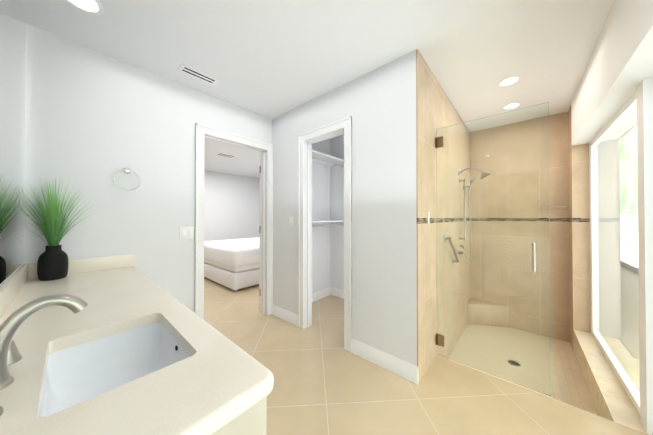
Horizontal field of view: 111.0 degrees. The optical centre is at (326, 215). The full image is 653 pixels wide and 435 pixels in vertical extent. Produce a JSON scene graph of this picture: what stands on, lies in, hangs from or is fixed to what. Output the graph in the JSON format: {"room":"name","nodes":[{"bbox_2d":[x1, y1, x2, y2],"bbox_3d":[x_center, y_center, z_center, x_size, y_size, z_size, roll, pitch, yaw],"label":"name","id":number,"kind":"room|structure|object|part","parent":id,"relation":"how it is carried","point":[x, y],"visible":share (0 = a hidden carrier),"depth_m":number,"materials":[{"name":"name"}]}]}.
{"room":"bathroom","nodes":[
{"label":"bathroom","id":0,"kind":"room"},
{"bbox_2d":[0,264,22,286],"bbox_3d":[-0.837,-0.015,0.393,3.220,2.440,0.120,0,-1,41],"label":"wall","id":1,"kind":"structure","parent":0,"point":[11,275],"depth_m":1.14,"materials":[{"name":"white paint"}]},
{"bbox_2d":[0,0,26,284],"bbox_3d":[-0.861,-0.470,0.503,2.736,1.503,0.006,0,-1,41],"label":"mirror","id":2,"kind":"object","parent":1,"relation":"attached to","point":[13,31],"visible":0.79,"depth_m":1.10,"materials":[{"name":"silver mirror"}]},
{"bbox_2d":[0,264,27,297],"bbox_3d":[-1.189,0.348,0.795,1.913,0.100,0.018,0,-1,41],"label":"backsplash","id":3,"kind":"structure","parent":0,"relation":"attached to","point":[13,286],"depth_m":1.10,"materials":[{"name":"beige stone"}]},
{"bbox_2d":[28,254,134,277],"bbox_3d":[-1.724,0.355,1.622,0.019,0.100,0.519,0,-1,41],"label":"backsplash","id":4,"kind":"structure","parent":0,"relation":"attached to","point":[76,266],"depth_m":1.64,"materials":[{"name":"beige stone"}]},
{"bbox_2d":[23,24,203,311],"bbox_3d":[-1.834,-0.005,1.607,0.120,2.440,1.740,0,-1,41],"label":"wall","id":5,"kind":"structure","parent":0,"point":[96,121],"depth_m":1.73,"materials":[{"name":"white paint"}]},
{"bbox_2d":[113,168,140,190],"bbox_3d":[-1.577,-0.292,1.776,0.044,0.186,0.163,0,-1,41],"label":"towel ring","id":6,"kind":"object","parent":5,"relation":"attached to","point":[126,170],"visible":0.96,"depth_m":1.77,"materials":[{"name":"silver metal"}]},
{"bbox_2d":[179,226,193,239],"bbox_3d":[-1.309,0.160,2.104,0.010,0.118,0.120,0,-1,41],"label":"switch plate","id":7,"kind":"object","parent":5,"relation":"attached to","point":[186,232],"visible":1,"depth_m":2.10,"materials":[{"name":"white plastic"}]},
{"bbox_2d":[194,123,272,318],"bbox_3d":[-1.019,0.165,2.534,0.160,2.115,0.890,0,-1,41],"label":"door frame","id":8,"kind":"structure","parent":5,"relation":"attached to","point":[201,130],"depth_m":2.30,"materials":[{"name":"white wood"}]},
{"bbox_2d":[259,154,260,310],"bbox_3d":[-0.632,0.208,3.155,0.081,2.013,0.718,0,-1,41],"label":"door leaf","id":9,"kind":"structure","parent":8,"relation":"attached to","point":[260,242],"depth_m":2.88,"materials":[{"name":"white wood"}]},
{"bbox_2d":[204,170,258,240],"bbox_3d":[-3.756,0.024,5.329,0.120,2.440,5.040,0,-1,41],"label":"wall","id":10,"kind":"structure","parent":0,"point":[231,206],"depth_m":6.40,"materials":[{"name":"white paint"}]},
{"bbox_2d":[204,93,266,151],"bbox_3d":[-1.019,-1.016,2.543,0.120,0.405,0.730,0,-1,41],"label":"wall","id":11,"kind":"structure","parent":0,"point":[219,114],"depth_m":2.46,"materials":[{"name":"white paint"}]},
{"bbox_2d":[259,178,259,236],"bbox_3d":[-0.668,0.028,5.893,3.780,2.440,0.120,0,-1,41],"label":"wall","id":12,"kind":"structure","parent":0,"point":[259,204],"depth_m":7.08,"materials":[{"name":"white paint"}]},
{"bbox_2d":[261,151,266,314],"label":"door jamb","id":13,"kind":"structure","parent":0,"point":[265,238],"depth_m":2.80,"materials":[{"name":"white paint"}]},
{"bbox_2d":[267,118,271,144],"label":"wall","id":14,"kind":"structure","parent":0,"point":[269,131],"depth_m":2.80,"materials":[{"name":"white paint"}]},
{"bbox_2d":[21,0,614,177],"bbox_3d":[-1.132,-1.264,3.023,7.120,0.100,5.020,0,-1,41],"label":"ceiling","id":15,"kind":"structure","parent":0,"point":[271,59],"depth_m":1.60,"materials":[{"name":"white paint"}]},
{"bbox_2d":[66,0,102,14],"bbox_3d":[-1.396,-1.225,1.282,0.172,0.005,0.172,0,-1,41],"label":"recessed light","id":16,"kind":"object","parent":15,"relation":"in","point":[93,7],"visible":1,"depth_m":1.31,"materials":[{"name":"white"}]},
{"bbox_2d":[177,63,218,85],"bbox_3d":[-1.104,-1.219,1.948,0.110,0.006,0.300,0,-1,41],"label":"ceiling vent","id":17,"kind":"object","parent":15,"relation":"in","point":[188,70],"visible":1,"depth_m":1.93,"materials":[{"name":"white metal"}]},
{"bbox_2d":[215,152,236,157],"bbox_3d":[-1.991,-1.200,4.455,0.250,0.006,0.350,0,-1,41],"label":"ceiling vent","id":18,"kind":"object","parent":15,"relation":"in","point":[225,155],"visible":1,"depth_m":4.45,"materials":[{"name":"white metal"}]},
{"bbox_2d":[498,76,519,86],"bbox_3d":[1.657,-1.219,2.040,0.156,0.005,0.156,0,-1,41],"label":"recessed light","id":19,"kind":"object","parent":15,"relation":"in","point":[508,81],"visible":1,"depth_m":2.04,"materials":[{"name":"white"}]},
{"bbox_2d":[503,102,520,109],"bbox_3d":[2.053,-1.216,2.491,0.156,0.005,0.156,0,-1,41],"label":"recessed light","id":20,"kind":"object","parent":15,"relation":"in","point":[511,106],"visible":1,"depth_m":2.49,"materials":[{"name":"white"}]},
{"bbox_2d":[312,139,329,292],"bbox_3d":[-0.274,0.007,3.219,0.100,2.440,0.900,0,-1,41],"label":"wall","id":21,"kind":"structure","parent":0,"point":[320,277],"depth_m":3.35,"materials":[{"name":"white paint"}]},
{"bbox_2d":[312,287,330,301],"bbox_3d":[-0.241,1.167,3.161,0.015,0.120,0.870,0,-1,41],"label":"baseboard","id":22,"kind":"structure","parent":21,"relation":"attached to","point":[325,292],"depth_m":3.34,"materials":[{"name":"white wood"}]},
{"bbox_2d":[312,150,343,272],"bbox_3d":[-0.096,0.041,3.063,0.368,1.670,0.896,0,-1,41],"label":"shelf","id":23,"kind":"object","parent":21,"relation":"attached to","point":[326,160],"visible":0.54,"depth_m":3.14,"materials":[{"name":"white wood"}]},
{"bbox_2d":[330,135,343,289],"bbox_3d":[0.656,0.006,3.081,1.680,2.440,0.120,0,-1,41],"label":"wall","id":24,"kind":"structure","parent":0,"point":[337,213],"depth_m":3.44,"materials":[{"name":"white paint"}]},
{"bbox_2d":[331,287,343,298],"bbox_3d":[0.650,1.166,2.989,1.580,0.120,0.015,0,-1,41],"label":"baseboard","id":25,"kind":"structure","parent":24,"relation":"attached to","point":[336,292],"depth_m":3.40,"materials":[{"name":"white wood"}]},
{"bbox_2d":[272,50,416,365],"bbox_3d":[0.025,0.000,2.278,1.790,2.440,0.120,0,-1,41],"label":"wall","id":26,"kind":"structure","parent":0,"point":[380,105],"depth_m":1.89,"materials":[{"name":"white paint"}]},
{"bbox_2d":[271,304,297,326],"bbox_3d":[-0.501,1.163,2.640,0.510,0.120,0.015,0,-1,41],"label":"baseboard","id":27,"kind":"structure","parent":26,"relation":"attached to","point":[283,314],"depth_m":2.62,"materials":[{"name":"white wood"}]},
{"bbox_2d":[289,217,292,226],"bbox_3d":[-0.406,0.069,2.568,0.072,0.117,0.010,0,-1,41],"label":"light switch","id":28,"kind":"object","parent":26,"relation":"attached to","point":[290,221],"visible":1,"depth_m":2.56,"materials":[{"name":"white plastic"}]},
{"bbox_2d":[298,116,351,352],"bbox_3d":[-0.022,0.162,2.268,0.710,2.115,0.085,0,-1,41],"label":"door frame","id":29,"kind":"structure","parent":26,"relation":"attached to","point":[345,123],"depth_m":2.08,"materials":[{"name":"white wood"}]},
{"bbox_2d":[351,339,417,384],"bbox_3d":[0.443,1.156,1.812,0.580,0.120,0.015,0,-1,41],"label":"baseboard","id":30,"kind":"structure","parent":26,"relation":"attached to","point":[399,367],"depth_m":1.78,"materials":[{"name":"white wood"}]},
{"bbox_2d":[416,49,462,382],"bbox_3d":[1.371,0.151,2.446,0.010,2.740,2.150,0,-1,41],"label":"shower wall tile","id":31,"kind":"structure","parent":26,"relation":"attached to","point":[435,109],"depth_m":1.79,"materials":[{"name":"beige tile"}]},
{"bbox_2d":[436,102,550,395],"bbox_3d":[1.233,0.220,1.737,0.705,1.969,0.011,0,-1,41],"label":"shower door","id":32,"kind":"structure","parent":31,"relation":"attached to","point":[493,226],"depth_m":1.69,"materials":[{"name":"clear glass"}]},
{"bbox_2d":[435,136,535,346],"bbox_3d":[1.204,0.216,1.762,0.638,1.810,0.097,0,-1,41],"label":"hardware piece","id":33,"kind":"object","parent":32,"relation":"attached to","point":[439,338],"visible":0.96,"depth_m":1.93,"materials":[{"name":"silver metal"}]},
{"bbox_2d":[204,277,647,434],"bbox_3d":[-1.132,1.376,3.003,7.120,0.300,5.020,0,-1,41],"label":"floor","id":34,"kind":"structure","parent":0,"point":[326,382],"depth_m":1.54,"materials":[{"name":"tile"}]},
{"bbox_2d":[204,237,259,290],"bbox_3d":[-1.394,0.690,4.931,1.700,1.099,2.175,0,-1,41],"label":"bed","id":35,"kind":"object","parent":34,"relation":"on","point":[233,264],"visible":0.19,"depth_m":3.84,"materials":[{"name":"white fabric"}]},
{"bbox_3d":[-1.420,0.680,4.901,1.700,0.520,2.095,0,-1,41],"label":"mattress","id":36,"kind":"part","parent":35,"relation":"part of","materials":[{"name":"white fabric"}]},
{"bbox_2d":[216,402,266,434],"bbox_3d":[-1.016,0.825,0.998,1.901,0.769,0.556,0,-1,41],"label":"bathroom vanity","id":37,"kind":"object","parent":34,"relation":"on","point":[254,423],"depth_m":0.52,"materials":[{"name":"beige wood"}]},
{"bbox_2d":[0,266,273,434],"bbox_3d":[-1.017,0.420,0.992,1.913,0.040,0.542,0,-1,41],"label":"countertop","id":38,"kind":"structure","parent":37,"relation":"on","point":[212,389],"depth_m":0.53,"materials":[{"name":"beige stone"}]},
{"bbox_2d":[0,286,91,417],"bbox_3d":[-0.733,0.300,0.563,0.375,0.192,0.186,0,-1,41],"label":"faucet","id":39,"kind":"object","parent":38,"relation":"on","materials":[{"name":"silver metal"}]},
{"bbox_2d":[18,178,112,280],"bbox_3d":[-1.603,0.071,1.419,0.417,0.661,0.390,0,-1,41],"label":"potted plant","id":40,"kind":"object","parent":38,"relation":"on","point":[53,262],"visible":0.98,"depth_m":1.41,"materials":[{"name":"green plant"}]},
{"bbox_2d":[32,318,195,421],"bbox_3d":[-0.627,0.508,0.681,0.502,0.166,0.362,0,-1,41],"label":"sink","id":41,"kind":"object","parent":38,"relation":"in","point":[123,354],"depth_m":0.80,"materials":[{"name":"white ceramic"}]},
{"bbox_2d":[449,338,596,414],"bbox_3d":[2.077,1.500,2.255,1.310,0.080,1.910,0,-1,41],"label":"floor","id":42,"kind":"structure","parent":0,"point":[568,386],"depth_m":2.00,"materials":[{"name":"tile"}]},
{"bbox_2d":[589,143,591,332],"bbox_3d":[2.907,0.151,2.369,0.200,2.740,0.240,0,-1,41],"label":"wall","id":43,"kind":"structure","parent":0,"point":[590,232],"depth_m":2.34,"materials":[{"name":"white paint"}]},
{"bbox_2d":[568,0,652,348],"bbox_3d":[1.575,0.140,0.947,0.325,2.740,4.135,0,-1,41],"label":"wall","id":44,"kind":"structure","parent":0,"point":[619,68],"depth_m":1.73,"materials":[{"name":"white paint"}]},
{"bbox_2d":[549,112,569,341],"bbox_3d":[2.572,0.154,2.829,1.310,2.740,0.010,0,-1,41],"label":"wall tile","id":45,"kind":"structure","parent":44,"relation":"attached to","point":[559,234],"depth_m":2.66,"materials":[{"name":"beige tile"}]},
{"bbox_2d":[550,206,569,211],"bbox_3d":[2.690,-0.077,2.647,0.237,0.055,0.111,0,-1,41],"label":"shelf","id":46,"kind":"object","parent":44,"relation":"attached to","point":[559,209],"visible":0.6,"depth_m":2.60,"materials":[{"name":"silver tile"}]},
{"bbox_2d":[573,329,646,433],"bbox_3d":[2.299,1.366,1.762,0.325,0.300,1.460,0,-1,41],"label":"ledge","id":47,"kind":"object","parent":44,"relation":"attached to","point":[610,398],"visible":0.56,"depth_m":1.67,"materials":[{"name":"stone"}]},
{"bbox_2d":[590,91,639,413],"bbox_3d":[2.325,0.226,1.812,0.050,1.980,1.365,0,-1,41],"label":"shower window","id":48,"kind":"structure","parent":44,"relation":"attached to","point":[614,241],"depth_m":1.74,"materials":[{"name":"white"}]},
{"bbox_2d":[637,77,652,434],"bbox_3d":[1.843,0.222,1.263,0.084,1.980,0.095,0,-1,41],"label":"window frame","id":49,"kind":"object","parent":44,"relation":"attached to","point":[645,157],"visible":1,"depth_m":1.25,"materials":[{"name":"white paint"}]}
]}

